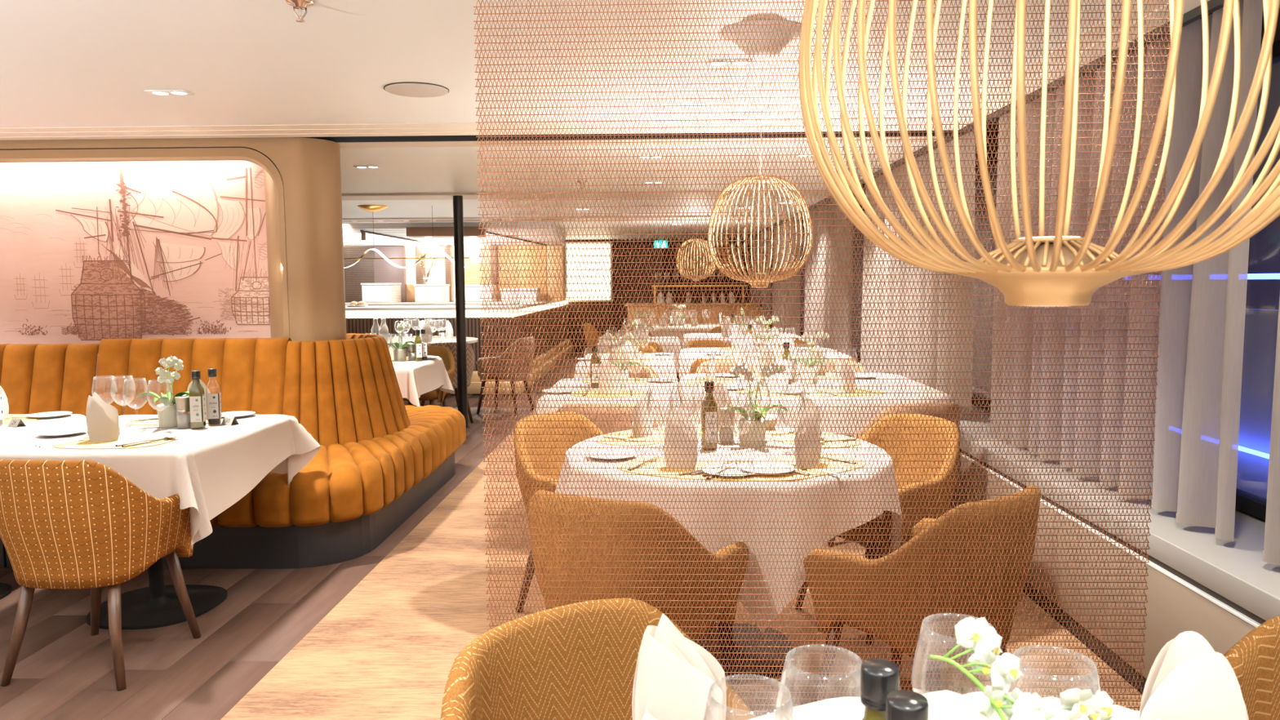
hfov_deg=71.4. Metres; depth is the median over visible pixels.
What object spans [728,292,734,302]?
napkin
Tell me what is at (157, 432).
wine glass
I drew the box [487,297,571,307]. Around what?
countertop
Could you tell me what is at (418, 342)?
oil bottle
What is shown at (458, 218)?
post
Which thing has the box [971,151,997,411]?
window
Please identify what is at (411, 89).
ceiling speaker
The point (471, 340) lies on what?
table
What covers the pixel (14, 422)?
table number
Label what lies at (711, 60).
recessed light
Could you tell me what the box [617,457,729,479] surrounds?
placemat
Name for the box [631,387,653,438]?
napkin
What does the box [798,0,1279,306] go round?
cage pendant
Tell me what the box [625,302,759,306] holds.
countertop
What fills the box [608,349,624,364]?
napkin
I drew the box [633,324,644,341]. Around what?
napkin
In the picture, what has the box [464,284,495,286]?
countertop
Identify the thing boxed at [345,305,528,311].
countertop
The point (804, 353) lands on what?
bowl
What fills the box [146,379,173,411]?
bowl
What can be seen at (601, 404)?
tub chair
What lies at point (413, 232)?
extractor hood
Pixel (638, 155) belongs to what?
recessed light
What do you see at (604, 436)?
knife
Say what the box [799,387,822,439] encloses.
napkin
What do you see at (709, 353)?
bread plate
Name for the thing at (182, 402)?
salt grinder
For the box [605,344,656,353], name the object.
tub chair
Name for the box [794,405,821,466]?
napkin
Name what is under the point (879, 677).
oil bottle
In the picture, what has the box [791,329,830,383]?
orchid
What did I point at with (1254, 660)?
tub chair
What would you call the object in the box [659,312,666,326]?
napkin
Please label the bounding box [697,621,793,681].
table
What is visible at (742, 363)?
orchid
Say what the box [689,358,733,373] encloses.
tub chair
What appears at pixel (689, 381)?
placemat
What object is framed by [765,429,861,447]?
placemat
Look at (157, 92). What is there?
recessed light
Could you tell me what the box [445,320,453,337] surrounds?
napkin
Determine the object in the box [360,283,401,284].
countertop
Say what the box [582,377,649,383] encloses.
placemat
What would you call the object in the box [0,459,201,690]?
tub chair
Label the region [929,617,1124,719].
orchid
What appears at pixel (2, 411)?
vinegar bottle
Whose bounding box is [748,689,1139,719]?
tablecloth
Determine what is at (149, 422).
placemat
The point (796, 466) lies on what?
fork
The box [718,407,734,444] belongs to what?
salt grinder
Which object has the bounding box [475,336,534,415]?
tub chair
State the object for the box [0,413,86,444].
tablecloth
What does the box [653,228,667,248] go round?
exit sign
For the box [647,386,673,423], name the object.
bowl
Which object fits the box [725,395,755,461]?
wine glass
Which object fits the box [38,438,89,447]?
fork
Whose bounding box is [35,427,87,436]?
bread plate
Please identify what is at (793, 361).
salt grinder
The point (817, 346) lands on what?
napkin
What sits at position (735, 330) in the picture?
napkin
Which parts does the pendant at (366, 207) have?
rod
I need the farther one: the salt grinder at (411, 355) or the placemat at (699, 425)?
the salt grinder at (411, 355)
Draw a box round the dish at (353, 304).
[345,301,368,306]
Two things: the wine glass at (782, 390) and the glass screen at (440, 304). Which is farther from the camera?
the glass screen at (440, 304)
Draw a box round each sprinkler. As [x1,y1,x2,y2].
[284,0,314,22]
[577,180,586,189]
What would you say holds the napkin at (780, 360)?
on the bread plate at (791, 391)
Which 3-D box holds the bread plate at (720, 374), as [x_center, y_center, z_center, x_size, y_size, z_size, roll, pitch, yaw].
[0.542,0.099,5.572,0.175,0.014,0.175,1,5,13]
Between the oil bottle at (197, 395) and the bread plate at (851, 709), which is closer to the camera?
the bread plate at (851, 709)
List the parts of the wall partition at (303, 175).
frame panel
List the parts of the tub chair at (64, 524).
leg, leg, backrest, leg, seat, leg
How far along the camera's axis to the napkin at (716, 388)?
3.53 m
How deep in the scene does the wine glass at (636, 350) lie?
4.92 m
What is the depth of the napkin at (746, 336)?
7.07 m
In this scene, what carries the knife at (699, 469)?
on the placemat at (642, 459)
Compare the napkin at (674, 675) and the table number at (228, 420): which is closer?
the napkin at (674, 675)
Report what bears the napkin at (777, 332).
on the bread plate
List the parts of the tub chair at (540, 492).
leg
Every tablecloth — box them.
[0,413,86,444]
[0,414,320,548]
[391,357,454,406]
[536,377,680,426]
[555,426,902,632]
[573,353,679,393]
[596,336,681,372]
[620,324,719,345]
[678,346,852,377]
[679,373,952,435]
[682,333,800,348]
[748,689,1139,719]
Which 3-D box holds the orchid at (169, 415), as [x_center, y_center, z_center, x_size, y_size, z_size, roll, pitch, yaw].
[-2.003,0.130,3.772,0.236,0.307,0.244,-1,5,-10]
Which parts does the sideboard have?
door, door, door, shelf post, door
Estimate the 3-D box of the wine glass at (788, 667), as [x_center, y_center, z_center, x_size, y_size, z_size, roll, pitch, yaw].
[0.185,0.407,0.901,0.096,0.215,0.096,0,5,2]
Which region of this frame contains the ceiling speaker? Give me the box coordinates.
[383,81,448,97]
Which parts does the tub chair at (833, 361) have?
backrest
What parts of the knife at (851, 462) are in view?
handle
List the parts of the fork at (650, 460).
handle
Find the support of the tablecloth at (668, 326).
on the table
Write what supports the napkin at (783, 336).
on the placemat at (780, 354)
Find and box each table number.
[7,417,26,427]
[221,415,239,425]
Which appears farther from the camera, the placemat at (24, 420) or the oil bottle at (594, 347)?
the oil bottle at (594, 347)
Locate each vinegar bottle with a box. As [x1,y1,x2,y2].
[0,389,4,426]
[205,368,222,426]
[420,328,427,360]
[885,689,928,719]
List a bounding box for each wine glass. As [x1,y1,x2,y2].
[91,375,117,404]
[110,375,136,427]
[122,377,148,431]
[146,379,173,433]
[390,333,402,362]
[626,350,643,390]
[647,386,673,448]
[669,385,696,418]
[675,382,700,416]
[700,382,725,405]
[702,674,795,719]
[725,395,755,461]
[731,347,748,385]
[736,380,761,415]
[738,346,755,383]
[744,384,770,443]
[775,644,862,719]
[777,390,805,453]
[786,350,804,389]
[802,352,820,391]
[822,349,839,388]
[911,613,999,719]
[1000,644,1101,714]
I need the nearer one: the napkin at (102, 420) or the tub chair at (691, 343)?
the napkin at (102, 420)
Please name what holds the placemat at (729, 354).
on the tablecloth at (689, 350)
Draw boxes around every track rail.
[360,230,444,245]
[476,231,546,245]
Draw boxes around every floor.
[0,351,588,719]
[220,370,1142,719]
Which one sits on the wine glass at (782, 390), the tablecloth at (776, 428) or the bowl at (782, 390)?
the bowl at (782, 390)
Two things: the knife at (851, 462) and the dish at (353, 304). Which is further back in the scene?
the dish at (353, 304)
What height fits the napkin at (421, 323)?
0.192 m
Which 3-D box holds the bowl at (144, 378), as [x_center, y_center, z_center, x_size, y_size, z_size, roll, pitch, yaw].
[-2.086,0.141,3.683,0.096,0.127,0.096,0,5,2]
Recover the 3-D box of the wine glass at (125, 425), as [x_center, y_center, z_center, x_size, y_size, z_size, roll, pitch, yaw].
[-2.198,0.176,3.789,0.096,0.215,0.096,0,5,2]
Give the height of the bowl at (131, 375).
0.127 m
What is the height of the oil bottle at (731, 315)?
0.244 m
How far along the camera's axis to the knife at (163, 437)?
3.35 m
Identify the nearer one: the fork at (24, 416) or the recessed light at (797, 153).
the fork at (24, 416)
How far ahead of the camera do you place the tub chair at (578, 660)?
1.49 m
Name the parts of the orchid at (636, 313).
pot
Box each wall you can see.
[343,244,564,302]
[404,240,751,337]
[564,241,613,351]
[758,8,1279,679]
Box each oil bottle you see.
[189,370,206,429]
[414,329,422,361]
[590,344,599,387]
[610,327,617,351]
[669,307,673,325]
[701,381,718,450]
[729,313,735,335]
[746,323,753,350]
[781,342,791,384]
[860,658,899,719]
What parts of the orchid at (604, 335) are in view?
flower, pot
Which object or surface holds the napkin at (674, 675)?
on the tablecloth at (961, 707)
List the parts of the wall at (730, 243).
dark panel, dark panel, dark panel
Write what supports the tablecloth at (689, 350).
on the table
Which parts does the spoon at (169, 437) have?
handle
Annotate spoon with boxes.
[127,435,178,444]
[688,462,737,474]
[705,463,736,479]
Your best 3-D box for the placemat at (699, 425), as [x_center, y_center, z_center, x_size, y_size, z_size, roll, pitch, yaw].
[0.317,0.281,3.566,0.410,0.003,0.280,0,5,2]
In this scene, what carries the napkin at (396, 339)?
on the placemat
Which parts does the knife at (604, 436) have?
handle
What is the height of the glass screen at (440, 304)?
1.100 m
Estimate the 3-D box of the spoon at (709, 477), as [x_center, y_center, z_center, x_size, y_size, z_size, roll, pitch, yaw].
[0.254,0.344,2.757,0.037,0.008,0.205,2,6,30]
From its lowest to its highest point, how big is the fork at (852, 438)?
0.008 m
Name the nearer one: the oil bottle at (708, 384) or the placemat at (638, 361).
the oil bottle at (708, 384)
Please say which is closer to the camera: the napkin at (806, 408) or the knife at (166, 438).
the napkin at (806, 408)
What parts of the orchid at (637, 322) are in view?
pot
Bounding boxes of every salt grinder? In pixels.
[174,395,191,428]
[407,343,414,360]
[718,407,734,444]
[753,337,757,351]
[791,360,797,382]
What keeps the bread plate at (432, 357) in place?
on the tablecloth at (415, 379)
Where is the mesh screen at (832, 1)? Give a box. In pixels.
[473,0,1170,716]
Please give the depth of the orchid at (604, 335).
5.06 m
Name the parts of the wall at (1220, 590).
ledge panel, gap trim, ledge panel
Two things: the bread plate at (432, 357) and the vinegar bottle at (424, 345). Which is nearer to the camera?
the vinegar bottle at (424, 345)
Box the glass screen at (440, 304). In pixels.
[342,222,519,305]
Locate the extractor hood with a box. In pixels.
[406,226,486,237]
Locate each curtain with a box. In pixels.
[750,231,771,326]
[772,216,800,336]
[804,191,853,356]
[860,130,975,416]
[989,0,1262,541]
[1262,296,1279,565]
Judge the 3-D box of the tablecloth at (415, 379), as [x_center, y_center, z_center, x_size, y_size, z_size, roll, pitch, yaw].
[-1.983,0.171,6.956,0.833,0.326,1.024,0,5,2]
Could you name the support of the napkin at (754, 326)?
on the tablecloth at (691, 334)
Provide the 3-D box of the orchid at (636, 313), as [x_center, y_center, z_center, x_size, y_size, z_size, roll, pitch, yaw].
[0.042,-0.372,9.344,0.236,0.305,0.244,-3,5,-24]
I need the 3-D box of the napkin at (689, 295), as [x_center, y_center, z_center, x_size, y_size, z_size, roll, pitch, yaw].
[0.819,-1.052,14.999,0.118,0.192,0.058,-5,7,-44]
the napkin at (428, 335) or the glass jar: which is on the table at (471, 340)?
the napkin at (428, 335)
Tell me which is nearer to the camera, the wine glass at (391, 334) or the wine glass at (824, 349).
the wine glass at (824, 349)
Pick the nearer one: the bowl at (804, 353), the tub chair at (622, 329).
the bowl at (804, 353)
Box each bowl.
[110,375,136,405]
[122,377,148,408]
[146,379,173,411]
[164,435,178,438]
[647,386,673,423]
[725,395,755,435]
[744,384,770,417]
[777,390,805,426]
[802,352,820,374]
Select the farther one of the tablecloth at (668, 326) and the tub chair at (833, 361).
the tablecloth at (668, 326)
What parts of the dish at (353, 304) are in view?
dish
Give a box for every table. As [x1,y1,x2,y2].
[0,582,12,599]
[85,557,227,629]
[386,336,478,405]
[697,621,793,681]
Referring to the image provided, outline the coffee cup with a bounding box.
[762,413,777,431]
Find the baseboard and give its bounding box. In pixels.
[1022,580,1146,693]
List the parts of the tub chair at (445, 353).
seat, leg, leg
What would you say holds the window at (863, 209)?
in the wall at (1220, 590)
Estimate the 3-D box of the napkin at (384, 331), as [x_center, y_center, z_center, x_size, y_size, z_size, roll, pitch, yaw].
[-2.637,-0.276,9.161,0.118,0.192,0.058,2,5,20]
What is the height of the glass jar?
0.072 m
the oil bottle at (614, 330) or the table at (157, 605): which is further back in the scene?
the oil bottle at (614, 330)
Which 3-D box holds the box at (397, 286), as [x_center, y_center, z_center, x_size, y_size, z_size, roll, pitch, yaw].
[-4.029,-1.048,13.883,0.476,0.304,0.520,0,5,2]
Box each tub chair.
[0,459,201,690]
[402,346,454,406]
[420,342,474,422]
[440,598,756,719]
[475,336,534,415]
[513,411,602,613]
[528,489,749,679]
[557,403,658,434]
[583,323,603,352]
[584,364,656,378]
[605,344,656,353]
[620,325,653,337]
[635,364,658,377]
[637,342,663,351]
[684,339,730,348]
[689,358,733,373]
[695,360,757,373]
[708,325,721,333]
[759,322,773,333]
[781,339,814,346]
[795,413,959,644]
[800,360,866,435]
[803,484,1040,702]
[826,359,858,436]
[827,401,960,556]
[1223,614,1279,719]
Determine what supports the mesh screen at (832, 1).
hanging from the ceiling
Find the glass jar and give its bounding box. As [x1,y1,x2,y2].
[718,425,734,444]
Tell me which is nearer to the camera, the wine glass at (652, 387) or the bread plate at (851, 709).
the bread plate at (851, 709)
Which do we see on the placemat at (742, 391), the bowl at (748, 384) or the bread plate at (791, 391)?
the bread plate at (791, 391)
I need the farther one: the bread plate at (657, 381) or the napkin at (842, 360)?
the bread plate at (657, 381)
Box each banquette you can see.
[0,343,99,568]
[5,333,466,568]
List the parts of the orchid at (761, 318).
pot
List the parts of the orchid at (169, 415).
stem, pot, stem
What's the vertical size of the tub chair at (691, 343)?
0.795 m
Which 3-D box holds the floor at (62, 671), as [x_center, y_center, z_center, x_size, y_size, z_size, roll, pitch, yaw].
[-2.048,0.676,8.398,8.650,0.080,21.700,0,5,2]
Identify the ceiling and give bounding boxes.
[0,0,1279,246]
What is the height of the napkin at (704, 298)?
0.192 m
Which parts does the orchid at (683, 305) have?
pot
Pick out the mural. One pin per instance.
(91, 252)
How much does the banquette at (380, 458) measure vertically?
1.054 m
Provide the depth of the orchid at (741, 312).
9.87 m
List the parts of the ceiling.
sloped panel, panel, panel, panel, curtain rail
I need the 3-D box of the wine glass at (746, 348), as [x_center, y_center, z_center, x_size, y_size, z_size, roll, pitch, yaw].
[0.576,0.037,5.131,0.096,0.215,0.096,1,5,13]
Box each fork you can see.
[4,416,35,418]
[35,437,88,446]
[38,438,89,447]
[128,417,158,421]
[626,456,661,470]
[791,464,850,476]
[820,438,857,443]
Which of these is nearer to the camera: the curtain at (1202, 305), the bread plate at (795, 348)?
the curtain at (1202, 305)
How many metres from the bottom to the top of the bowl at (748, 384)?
0.127 m
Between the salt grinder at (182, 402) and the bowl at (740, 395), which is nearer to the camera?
the bowl at (740, 395)
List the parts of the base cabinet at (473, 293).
door, door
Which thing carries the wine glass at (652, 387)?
on the tablecloth at (776, 428)
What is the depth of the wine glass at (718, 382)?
3.32 m
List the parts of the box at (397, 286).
door, door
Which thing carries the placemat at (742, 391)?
on the tablecloth at (817, 400)
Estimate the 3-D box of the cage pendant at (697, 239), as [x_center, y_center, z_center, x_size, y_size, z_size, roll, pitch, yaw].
[0.755,-1.456,11.903,0.530,0.802,0.530,-3,6,-28]
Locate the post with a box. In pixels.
[453,195,469,428]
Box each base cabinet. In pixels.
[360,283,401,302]
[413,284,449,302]
[464,284,497,302]
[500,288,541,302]
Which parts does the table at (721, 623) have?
post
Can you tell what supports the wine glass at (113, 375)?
on the tablecloth at (211, 468)
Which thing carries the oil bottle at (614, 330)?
on the tablecloth at (638, 357)
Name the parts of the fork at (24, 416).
handle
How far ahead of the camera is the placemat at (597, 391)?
4.70 m
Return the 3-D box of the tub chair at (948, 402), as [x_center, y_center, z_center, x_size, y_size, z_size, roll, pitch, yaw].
[1.238,0.569,4.331,0.570,0.795,0.570,-2,5,-18]
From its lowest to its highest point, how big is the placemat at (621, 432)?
0.003 m
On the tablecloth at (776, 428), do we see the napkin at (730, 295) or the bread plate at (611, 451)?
the bread plate at (611, 451)
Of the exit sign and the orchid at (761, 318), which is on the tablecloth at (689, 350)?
the orchid at (761, 318)
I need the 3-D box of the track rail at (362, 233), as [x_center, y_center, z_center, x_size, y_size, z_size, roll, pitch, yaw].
[-3.502,-1.810,13.287,0.060,0.165,1.860,2,6,26]
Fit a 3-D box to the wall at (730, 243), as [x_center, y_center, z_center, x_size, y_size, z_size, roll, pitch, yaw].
[-1.828,-1.357,18.708,8.750,2.340,1.000,0,5,2]
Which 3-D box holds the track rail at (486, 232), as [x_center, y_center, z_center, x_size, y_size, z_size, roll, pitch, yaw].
[-1.875,-1.815,13.243,0.060,0.165,1.860,2,6,26]
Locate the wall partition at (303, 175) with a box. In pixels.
[0,137,346,389]
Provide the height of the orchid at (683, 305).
0.303 m
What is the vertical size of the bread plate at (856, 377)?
0.014 m
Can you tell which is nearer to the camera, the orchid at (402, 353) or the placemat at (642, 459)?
the placemat at (642, 459)
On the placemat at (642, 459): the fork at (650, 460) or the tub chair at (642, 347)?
the fork at (650, 460)
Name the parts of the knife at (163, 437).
handle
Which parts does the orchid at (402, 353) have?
pot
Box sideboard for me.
[625,284,763,349]
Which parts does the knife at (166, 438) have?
handle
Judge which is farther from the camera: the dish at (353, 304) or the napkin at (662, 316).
the napkin at (662, 316)
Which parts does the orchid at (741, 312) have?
pot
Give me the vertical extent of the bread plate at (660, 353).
0.014 m
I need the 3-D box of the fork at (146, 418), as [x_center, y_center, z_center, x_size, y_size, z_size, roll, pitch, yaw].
[-2.153,0.260,3.965,0.212,0.008,0.023,-5,7,-41]
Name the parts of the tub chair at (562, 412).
leg, backrest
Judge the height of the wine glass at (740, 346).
0.215 m
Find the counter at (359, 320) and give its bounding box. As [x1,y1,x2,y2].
[345,297,573,394]
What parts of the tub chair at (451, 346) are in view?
leg, backrest, leg, leg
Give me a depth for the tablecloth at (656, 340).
8.86 m
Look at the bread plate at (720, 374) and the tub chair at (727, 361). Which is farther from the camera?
the tub chair at (727, 361)
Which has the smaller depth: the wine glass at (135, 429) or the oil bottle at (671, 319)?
the wine glass at (135, 429)
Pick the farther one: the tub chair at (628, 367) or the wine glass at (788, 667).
the tub chair at (628, 367)
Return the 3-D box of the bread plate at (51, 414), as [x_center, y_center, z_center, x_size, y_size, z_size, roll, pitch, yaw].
[-2.705,0.255,4.080,0.175,0.014,0.175,0,5,2]
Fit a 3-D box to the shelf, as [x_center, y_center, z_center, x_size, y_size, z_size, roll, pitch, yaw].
[1.002,-1.262,15.126,1.600,0.025,0.400,0,5,2]
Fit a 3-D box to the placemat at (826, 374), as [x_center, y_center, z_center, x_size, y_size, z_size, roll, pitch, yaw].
[1.119,0.096,5.630,0.410,0.003,0.280,2,5,21]
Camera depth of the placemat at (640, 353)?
7.32 m
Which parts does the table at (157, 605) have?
post, plate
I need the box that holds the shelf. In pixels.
[651,284,746,286]
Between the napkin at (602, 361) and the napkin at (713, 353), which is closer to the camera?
the napkin at (602, 361)
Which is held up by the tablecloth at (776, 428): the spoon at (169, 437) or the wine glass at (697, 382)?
the wine glass at (697, 382)
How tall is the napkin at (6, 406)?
0.192 m
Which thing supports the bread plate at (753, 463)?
on the placemat at (824, 455)
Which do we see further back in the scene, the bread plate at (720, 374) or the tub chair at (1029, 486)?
the bread plate at (720, 374)
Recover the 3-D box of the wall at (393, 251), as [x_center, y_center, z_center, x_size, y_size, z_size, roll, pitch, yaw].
[-3.721,-1.379,14.278,5.003,0.885,0.320,0,5,2]
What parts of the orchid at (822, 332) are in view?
pot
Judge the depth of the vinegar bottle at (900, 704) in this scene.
0.74 m
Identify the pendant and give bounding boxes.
[343,204,469,267]
[676,238,715,280]
[707,19,813,287]
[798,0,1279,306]
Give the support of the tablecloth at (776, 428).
on the table at (721, 623)
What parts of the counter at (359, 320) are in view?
panel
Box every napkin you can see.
[0,385,8,418]
[85,391,119,441]
[186,378,210,420]
[378,324,388,342]
[387,334,401,358]
[417,320,426,337]
[421,323,432,342]
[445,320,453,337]
[598,357,620,393]
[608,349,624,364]
[617,337,633,360]
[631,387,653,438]
[631,613,726,719]
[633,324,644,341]
[657,292,664,303]
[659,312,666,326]
[663,407,697,469]
[666,292,672,303]
[685,292,691,303]
[690,311,697,326]
[702,292,706,303]
[705,351,715,381]
[712,382,733,426]
[719,312,723,325]
[720,291,724,302]
[720,319,731,337]
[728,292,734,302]
[731,327,743,348]
[738,332,753,356]
[749,319,759,335]
[758,345,775,374]
[767,356,788,392]
[768,326,781,348]
[781,332,794,355]
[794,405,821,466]
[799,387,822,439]
[807,345,826,375]
[835,356,855,392]
[1139,631,1248,719]
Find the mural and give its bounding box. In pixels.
[0,160,271,387]
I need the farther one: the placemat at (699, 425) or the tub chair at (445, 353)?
the tub chair at (445, 353)
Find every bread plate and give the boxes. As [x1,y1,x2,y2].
[26,411,72,418]
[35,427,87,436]
[222,410,255,417]
[427,355,439,359]
[541,388,573,393]
[586,448,637,460]
[648,377,677,382]
[653,352,673,355]
[702,463,759,476]
[703,352,724,355]
[715,373,740,377]
[724,385,746,390]
[738,462,795,474]
[775,389,808,394]
[795,347,810,350]
[827,697,955,719]
[855,373,875,378]
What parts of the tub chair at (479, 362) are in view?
leg, seat, leg, backrest, leg, leg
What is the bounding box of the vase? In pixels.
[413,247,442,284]
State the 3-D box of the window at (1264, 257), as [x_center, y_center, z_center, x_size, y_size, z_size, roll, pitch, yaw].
[3.243,-0.628,8.143,0.050,3.500,21.700,0,5,2]
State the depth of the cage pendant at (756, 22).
4.38 m
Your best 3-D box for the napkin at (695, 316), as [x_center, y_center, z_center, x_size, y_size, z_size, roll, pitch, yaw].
[0.730,-0.545,11.900,0.118,0.192,0.057,-4,6,-35]
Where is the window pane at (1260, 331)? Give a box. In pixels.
[1235,273,1279,498]
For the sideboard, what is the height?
1.295 m
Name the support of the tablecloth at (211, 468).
on the table at (157, 605)
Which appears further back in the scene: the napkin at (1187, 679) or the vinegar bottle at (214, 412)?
the vinegar bottle at (214, 412)
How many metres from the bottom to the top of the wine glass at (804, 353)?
0.215 m
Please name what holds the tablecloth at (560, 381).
on the table
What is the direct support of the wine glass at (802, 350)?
on the tablecloth at (817, 400)
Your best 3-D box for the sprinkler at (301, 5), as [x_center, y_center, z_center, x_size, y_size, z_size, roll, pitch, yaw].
[-0.985,-1.011,2.579,0.080,0.062,0.080,0,5,2]
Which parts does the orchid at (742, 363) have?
flower, flower, flower, flower, stem, pot, stem, flower, flower, flower, flower, flower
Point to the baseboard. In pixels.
(1143, 683)
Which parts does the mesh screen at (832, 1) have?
cross rod, cross rod, cross rod, cross rod, cross rod, cross rod, cross rod, cross rod, cross rod, cross rod, cross rod, cross rod, cross rod, cross rod, cross rod, cross rod, cross rod, cross rod, cross rod, cross rod, cross rod, cross rod, cross rod, cross rod, cross rod, cross rod, cross rod, cross rod, cross rod, cross rod, cross rod, cross rod, cross rod, cross rod, cross rod, cross rod, cross rod, cross rod, cross rod, cross rod, cross rod, cross rod, cross rod, cross rod, cross rod, cross rod, cross rod, cross rod, cross rod, cross rod, cross rod, cross rod, cross rod, cross rod, cross rod, cross rod, cross rod, cross rod, cross rod, cross rod, cross rod, cross rod, cross rod, cross rod, cross rod, cross rod, cross rod, cross rod, cross rod, cross rod, cross rod, cross rod, cross rod, cross rod, cross rod, cross rod, cross rod, cross rod, cross rod, cross rod, cross rod, cross rod, cross rod, cross rod, cross rod, cross rod, cross rod, cross rod, cross rod, cross rod, cross rod, cross rod, cross rod, cross rod, cross rod, cross rod, cross rod, cross rod, cross rod, cross rod, cross rod, cross rod, cross rod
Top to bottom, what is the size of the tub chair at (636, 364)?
0.795 m
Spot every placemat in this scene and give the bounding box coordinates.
[2,413,42,423]
[53,435,175,448]
[125,416,223,425]
[570,390,645,397]
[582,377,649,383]
[593,427,665,446]
[600,360,652,362]
[604,352,653,355]
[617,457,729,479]
[684,462,816,480]
[685,377,734,386]
[694,424,770,436]
[714,347,739,350]
[720,354,759,358]
[737,373,798,377]
[738,389,815,397]
[760,454,865,476]
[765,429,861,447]
[775,354,808,358]
[797,373,835,377]
[808,388,884,396]
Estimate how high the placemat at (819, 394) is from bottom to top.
0.003 m
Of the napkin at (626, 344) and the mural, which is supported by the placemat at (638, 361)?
the napkin at (626, 344)
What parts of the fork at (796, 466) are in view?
handle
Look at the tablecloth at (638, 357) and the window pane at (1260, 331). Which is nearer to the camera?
the window pane at (1260, 331)
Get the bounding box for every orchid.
[136,355,189,427]
[387,321,414,361]
[597,332,641,386]
[631,309,653,339]
[631,318,647,357]
[673,304,690,325]
[724,361,786,447]
[735,308,747,335]
[753,315,780,351]
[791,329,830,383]
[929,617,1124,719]
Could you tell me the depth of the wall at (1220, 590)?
2.87 m
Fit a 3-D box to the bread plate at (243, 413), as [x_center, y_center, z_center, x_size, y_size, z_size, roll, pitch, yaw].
[-1.846,0.252,4.052,0.175,0.014,0.175,0,5,2]
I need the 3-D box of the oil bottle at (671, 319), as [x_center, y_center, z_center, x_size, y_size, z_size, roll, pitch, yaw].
[0.426,-0.590,12.167,0.053,0.244,0.053,-1,5,-10]
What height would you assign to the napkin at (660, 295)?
0.192 m
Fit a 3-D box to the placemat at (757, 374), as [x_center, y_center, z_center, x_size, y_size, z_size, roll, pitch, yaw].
[0.805,0.097,5.638,0.410,0.003,0.280,-2,5,-18]
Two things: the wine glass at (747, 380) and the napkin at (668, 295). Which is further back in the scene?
the napkin at (668, 295)
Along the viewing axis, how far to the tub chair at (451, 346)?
8.57 m
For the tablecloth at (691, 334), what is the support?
on the table
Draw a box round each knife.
[115,437,164,446]
[121,438,169,447]
[602,435,647,442]
[678,469,702,475]
[820,456,856,463]
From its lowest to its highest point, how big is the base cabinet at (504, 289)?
0.209 m
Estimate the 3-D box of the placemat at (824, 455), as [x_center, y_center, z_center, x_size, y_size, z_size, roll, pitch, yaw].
[0.542,0.339,2.879,0.410,0.003,0.280,-4,6,-38]
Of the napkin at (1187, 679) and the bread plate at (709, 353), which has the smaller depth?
the napkin at (1187, 679)
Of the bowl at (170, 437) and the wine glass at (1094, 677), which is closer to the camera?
the wine glass at (1094, 677)
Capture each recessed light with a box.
[143,89,194,95]
[353,165,381,168]
[638,155,663,158]
[643,181,662,183]
[706,58,753,66]
[795,153,811,156]
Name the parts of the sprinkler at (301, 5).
bulb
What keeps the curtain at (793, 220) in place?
hanging from the ceiling
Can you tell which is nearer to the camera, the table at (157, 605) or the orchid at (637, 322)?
the table at (157, 605)
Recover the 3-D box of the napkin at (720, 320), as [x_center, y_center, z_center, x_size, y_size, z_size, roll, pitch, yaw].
[1.115,-0.571,12.171,0.058,0.192,0.118,0,5,2]
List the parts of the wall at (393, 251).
dark glass panel, mauve panel, lit panel, wood panel, wood panel, wood panel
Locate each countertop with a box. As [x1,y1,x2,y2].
[345,302,485,306]
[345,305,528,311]
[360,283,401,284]
[413,284,449,286]
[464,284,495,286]
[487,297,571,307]
[500,288,541,290]
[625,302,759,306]
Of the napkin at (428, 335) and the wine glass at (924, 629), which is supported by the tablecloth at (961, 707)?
the wine glass at (924, 629)
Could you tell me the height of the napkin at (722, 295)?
0.192 m
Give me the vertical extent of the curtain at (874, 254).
1.613 m
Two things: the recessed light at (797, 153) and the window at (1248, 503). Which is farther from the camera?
the recessed light at (797, 153)
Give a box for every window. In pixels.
[804,62,1279,399]
[851,204,864,359]
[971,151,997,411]
[1235,40,1279,519]
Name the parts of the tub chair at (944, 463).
leg, leg, seat, leg, backrest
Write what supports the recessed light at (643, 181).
in the ceiling
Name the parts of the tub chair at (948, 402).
leg, backrest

